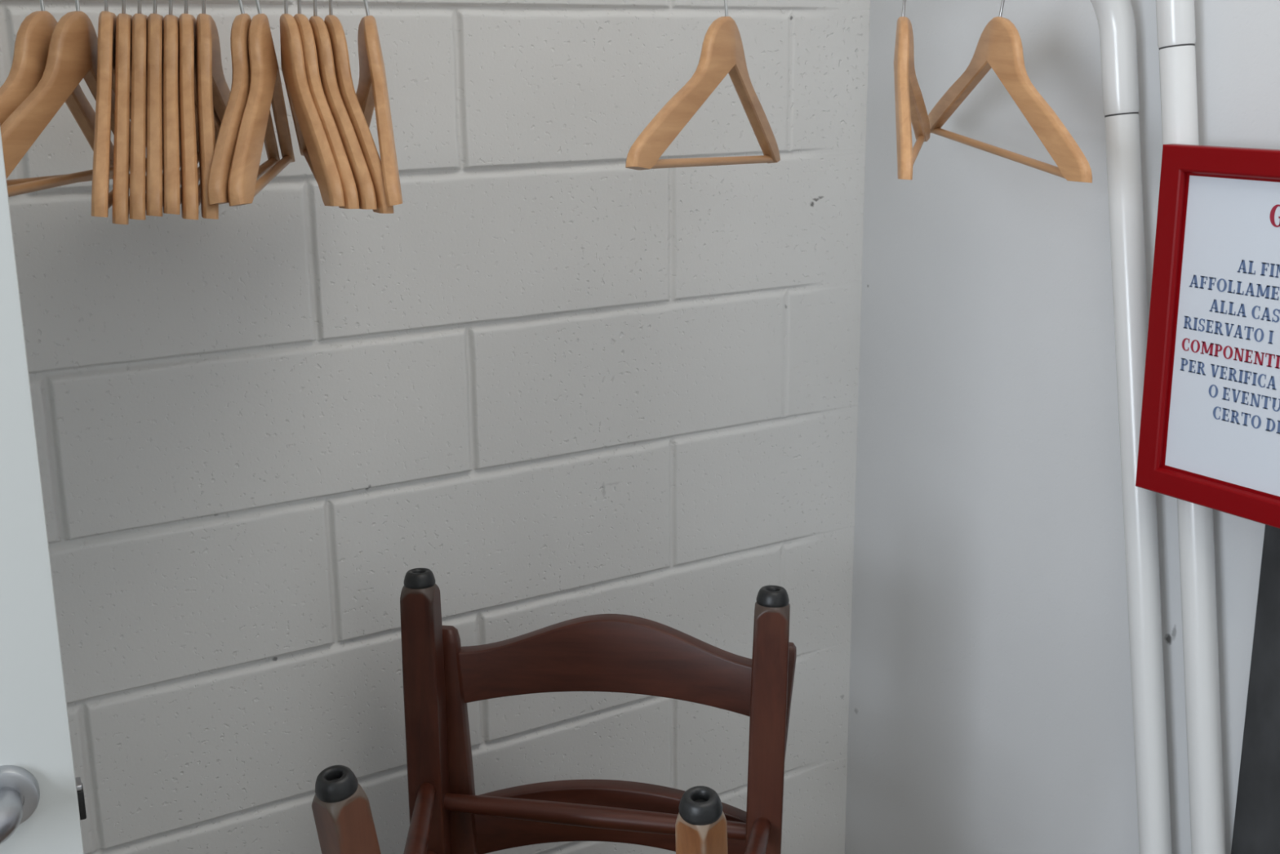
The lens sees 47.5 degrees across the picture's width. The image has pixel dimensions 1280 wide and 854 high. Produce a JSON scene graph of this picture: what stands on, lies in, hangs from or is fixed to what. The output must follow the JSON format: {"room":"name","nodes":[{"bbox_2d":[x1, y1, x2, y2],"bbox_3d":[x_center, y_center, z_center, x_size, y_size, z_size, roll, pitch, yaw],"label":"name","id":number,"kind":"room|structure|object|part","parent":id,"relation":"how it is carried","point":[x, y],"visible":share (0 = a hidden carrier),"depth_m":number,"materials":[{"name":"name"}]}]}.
{"room":"cloakroom","nodes":[
{"label":"cloakroom","id":0,"kind":"room"},
{"bbox_2d":[0,0,870,853],"bbox_3d":[-1.213,-0.126,1.162,3.637,2.715,0.008,-9,17,-31],"label":"wall","id":1,"kind":"structure","parent":0,"point":[561,380],"depth_m":1.82,"materials":[{"name":"white brick"}]},
{"bbox_2d":[802,0,1279,853],"bbox_3d":[1.418,0.012,0.530,0.120,2.720,4.140,-9,17,-31],"label":"wall","id":2,"kind":"structure","parent":0,"point":[990,697],"depth_m":1.93,"materials":[{"name":"white paint"}]},
{"bbox_2d":[1231,524,1279,853],"bbox_3d":[0.898,0.616,1.409,0.018,1.080,0.748,-9,17,-31],"label":"board","id":3,"kind":"object","parent":2,"relation":"attached to","point":[1256,826],"visible":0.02,"depth_m":1.64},
{"bbox_3d":[-0.158,1.650,-0.085,3.877,0.120,4.140,-9,17,-31],"label":"floor","id":4,"kind":"structure","parent":0,"visible":0},
{"bbox_2d":[0,128,86,853],"bbox_3d":[-0.734,0.281,0.774,0.824,2.100,0.107,-7,16,-23],"label":"door","id":5,"kind":"structure","parent":4,"relation":"on","point":[42,807],"depth_m":0.91,"materials":[{"name":"grey paint"}]},
{"bbox_3d":[-0.447,0.250,0.873,0.141,0.024,0.058,-7,16,-23],"label":"lever","id":6,"kind":"part","parent":5,"relation":"part of","materials":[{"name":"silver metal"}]},
{"bbox_3d":[-0.404,0.236,0.925,0.042,0.042,0.009,-7,16,-23],"label":"handle","id":7,"kind":"part","parent":5,"relation":"part of","materials":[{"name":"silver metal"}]},
{"bbox_3d":[-0.374,0.237,0.966,0.006,0.004,0.014,-7,16,-23],"label":"strike plate","id":8,"kind":"part","parent":5,"relation":"part of","materials":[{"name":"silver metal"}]},
{"bbox_2d":[442,613,796,853],"bbox_3d":[-0.060,0.705,1.617,0.465,0.866,0.497,2,15,8],"label":"dining chair","id":9,"kind":"object","parent":4,"relation":"on","point":[598,652],"visible":0.81,"depth_m":1.74,"materials":[{"name":"brown wood"}]},
{"bbox_3d":[-0.219,0.466,1.767,0.041,0.451,0.094,-5,15,-18],"label":"post","id":10,"kind":"part","parent":9,"relation":"part of","materials":[{"name":"brown wood"}]},
{"bbox_2d":[311,567,790,853],"bbox_3d":[-0.078,0.654,1.546,0.447,0.882,0.495,1,15,7],"label":"dining chair","id":11,"kind":"object","parent":9,"relation":"on","point":[344,824],"visible":1,"depth_m":1.65,"materials":[{"name":"brown wood"}]},
{"bbox_3d":[-0.238,0.503,1.330,0.045,0.421,0.117,8,17,30],"label":"leg","id":12,"kind":"part","parent":11,"relation":"part of","materials":[{"name":"red wood"}]},
{"bbox_3d":[-0.252,0.387,1.725,0.045,0.419,0.061,1,15,6],"label":"leg","id":13,"kind":"part","parent":11,"relation":"part of","materials":[{"name":"brown wood"}]},
{"bbox_3d":[0.059,0.510,1.290,0.048,0.421,0.096,1,16,6],"label":"leg","id":14,"kind":"part","parent":11,"relation":"part of","materials":[{"name":"orange wood"}]},
{"bbox_3d":[0.144,0.400,1.662,0.048,0.419,0.061,1,15,7],"label":"leg","id":15,"kind":"part","parent":11,"relation":"part of","materials":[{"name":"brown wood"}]},
{"bbox_3d":[-0.032,0.283,1.732,0.390,0.106,0.061,2,15,8],"label":"rail","id":16,"kind":"part","parent":9,"relation":"part of","materials":[{"name":"brown wood"}]},
{"bbox_3d":[-0.034,0.481,1.757,0.362,0.091,0.059,2,15,8],"label":"rail","id":17,"kind":"part","parent":9,"relation":"part of","materials":[{"name":"brown wood"}]},
{"bbox_3d":[0.146,0.476,1.715,0.041,0.451,0.094,10,18,34],"label":"post","id":18,"kind":"part","parent":9,"relation":"part of","materials":[{"name":"brown wood"}]},
{"bbox_2d":[1089,0,1172,853],"bbox_3d":[-0.073,0.330,1.489,1.546,1.655,0.282,-6,15,-20],"label":"pipe","id":19,"kind":"object","parent":4,"relation":"on","point":[1115,18],"visible":1,"depth_m":1.69,"materials":[{"name":"white"}]},
{"bbox_2d":[0,0,113,186],"bbox_3d":[-0.526,-0.322,1.270,0.032,0.240,0.440,-1,14,-1],"label":"hanger","id":20,"kind":"object","parent":19,"relation":"hanging from","point":[33,35],"visible":0.47,"depth_m":1.24,"materials":[{"name":"brown wood"}]},
{"bbox_2d":[0,0,130,196],"bbox_3d":[-0.505,-0.330,1.283,0.038,0.232,0.440,-1,14,-1],"label":"hanger","id":21,"kind":"object","parent":19,"relation":"hanging from","point":[72,55],"visible":0.62,"depth_m":1.23,"materials":[{"name":"brown wood"}]},
{"bbox_2d":[91,0,163,217],"bbox_3d":[-0.470,-0.330,1.302,0.029,0.241,0.440,-3,15,-11],"label":"hanger","id":22,"kind":"object","parent":19,"relation":"hanging from","point":[101,199],"visible":0.56,"depth_m":1.21,"materials":[{"name":"brown wood"}]},
{"bbox_2d":[111,0,163,224],"bbox_3d":[-0.457,-0.328,1.311,0.029,0.245,0.439,-3,15,-11],"label":"hanger","id":23,"kind":"object","parent":19,"relation":"hanging from","point":[121,197],"visible":0.56,"depth_m":1.21,"materials":[{"name":"brown wood"}]},
{"bbox_2d":[128,0,180,220],"bbox_3d":[-0.444,-0.330,1.313,0.029,0.242,0.439,-3,15,-11],"label":"hanger","id":24,"kind":"object","parent":19,"relation":"hanging from","point":[140,21],"visible":0.56,"depth_m":1.21,"materials":[{"name":"brown wood"}]},
{"bbox_2d":[146,0,199,216],"bbox_3d":[-0.432,-0.332,1.316,0.029,0.240,0.440,-3,15,-11],"label":"hanger","id":25,"kind":"object","parent":19,"relation":"hanging from","point":[154,192],"visible":0.64,"depth_m":1.22,"materials":[{"name":"brown wood"}]},
{"bbox_2d":[162,0,199,214],"bbox_3d":[-0.419,-0.333,1.319,0.029,0.238,0.440,-3,15,-11],"label":"hanger","id":26,"kind":"object","parent":19,"relation":"hanging from","point":[171,187],"visible":0.63,"depth_m":1.23,"materials":[{"name":"brown wood"}]},
{"bbox_2d":[177,0,221,219],"bbox_3d":[-0.407,-0.333,1.328,0.029,0.244,0.439,-3,15,-11],"label":"hanger","id":27,"kind":"object","parent":19,"relation":"hanging from","point":[190,188],"visible":0.66,"depth_m":1.24,"materials":[{"name":"brown wood"}]},
{"bbox_2d":[195,0,230,219],"bbox_3d":[-0.393,-0.335,1.333,0.029,0.244,0.439,-3,15,-11],"label":"hanger","id":28,"kind":"object","parent":19,"relation":"hanging from","point":[212,89],"visible":0.66,"depth_m":1.27,"materials":[{"name":"brown wood"}]},
{"bbox_2d":[207,0,279,204],"bbox_3d":[-0.364,-0.341,1.336,0.029,0.233,0.440,-2,15,-7],"label":"hanger","id":29,"kind":"object","parent":19,"relation":"hanging from","point":[220,165],"visible":0.74,"depth_m":1.26,"materials":[{"name":"brown wood"}]},
{"bbox_2d":[227,0,294,206],"bbox_3d":[-0.349,-0.342,1.343,0.029,0.235,0.440,-2,15,-7],"label":"hanger","id":30,"kind":"object","parent":19,"relation":"hanging from","point":[265,89],"visible":1,"depth_m":1.28,"materials":[{"name":"brown wood"}]},
{"bbox_2d":[280,0,344,206],"bbox_3d":[-0.317,-0.345,1.357,0.036,0.238,0.440,-4,15,-15],"label":"hanger","id":31,"kind":"object","parent":19,"relation":"hanging from","point":[313,144],"visible":1,"depth_m":1.28,"materials":[{"name":"brown wood"}]},
{"bbox_2d":[293,0,359,208],"bbox_3d":[-0.307,-0.345,1.364,0.036,0.241,0.439,-4,15,-15],"label":"hanger","id":32,"kind":"object","parent":19,"relation":"hanging from","point":[351,201],"visible":0.57,"depth_m":1.27,"materials":[{"name":"brown wood"}]},
{"bbox_2d":[309,0,377,208],"bbox_3d":[-0.293,-0.345,1.368,0.036,0.240,0.439,-4,15,-15],"label":"hanger","id":33,"kind":"object","parent":19,"relation":"hanging from","point":[365,188],"visible":0.6,"depth_m":1.27,"materials":[{"name":"brown wood"}]},
{"bbox_2d":[324,0,393,213],"bbox_3d":[-0.281,-0.346,1.377,0.036,0.245,0.439,-4,15,-15],"label":"hanger","id":34,"kind":"object","parent":19,"relation":"hanging from","point":[336,33],"visible":0.58,"depth_m":1.29,"materials":[{"name":"brown wood"}]},
{"bbox_2d":[355,0,402,206],"bbox_3d":[-0.257,-0.349,1.379,0.027,0.238,0.440,-4,15,-15],"label":"hanger","id":35,"kind":"object","parent":19,"relation":"hanging from","point":[371,92],"visible":0.78,"depth_m":1.32,"materials":[{"name":"brown wood"}]},
{"bbox_2d":[625,0,780,169],"bbox_3d":[0.081,-0.380,1.498,0.035,0.242,0.439,5,15,21],"label":"hanger","id":36,"kind":"object","parent":19,"relation":"hanging from","point":[722,53],"visible":1,"depth_m":1.46,"materials":[{"name":"brown wood"}]},
{"bbox_2d":[893,0,929,179],"bbox_3d":[0.293,-0.405,1.577,0.034,0.238,0.440,3,15,13],"label":"hanger","id":37,"kind":"object","parent":19,"relation":"hanging from","point":[910,107],"visible":1,"depth_m":1.53,"materials":[{"name":"brown wood"}]},
{"bbox_2d":[928,0,1092,182],"bbox_3d":[0.399,-0.414,1.629,0.028,0.245,0.439,-3,15,-10],"label":"hanger","id":38,"kind":"object","parent":19,"relation":"hanging from","point":[999,47],"visible":0.97,"depth_m":1.58,"materials":[{"name":"brown wood"}]},
{"bbox_2d":[1155,0,1226,853],"bbox_3d":[-0.042,0.218,1.409,1.553,1.911,0.317,-6,15,-20],"label":"pipe","id":39,"kind":"object","parent":4,"relation":"on","point":[1175,19],"visible":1,"depth_m":1.65,"materials":[{"name":"white"}]},
{"bbox_2d":[1135,143,1279,528],"bbox_3d":[0.690,-0.076,1.453,0.020,0.386,0.428,-9,17,-31],"label":"framed notice","id":40,"kind":"object","parent":39,"relation":"hanging from","point":[1210,429],"visible":1,"depth_m":1.56,"materials":[{"name":"red paint"}]}
]}

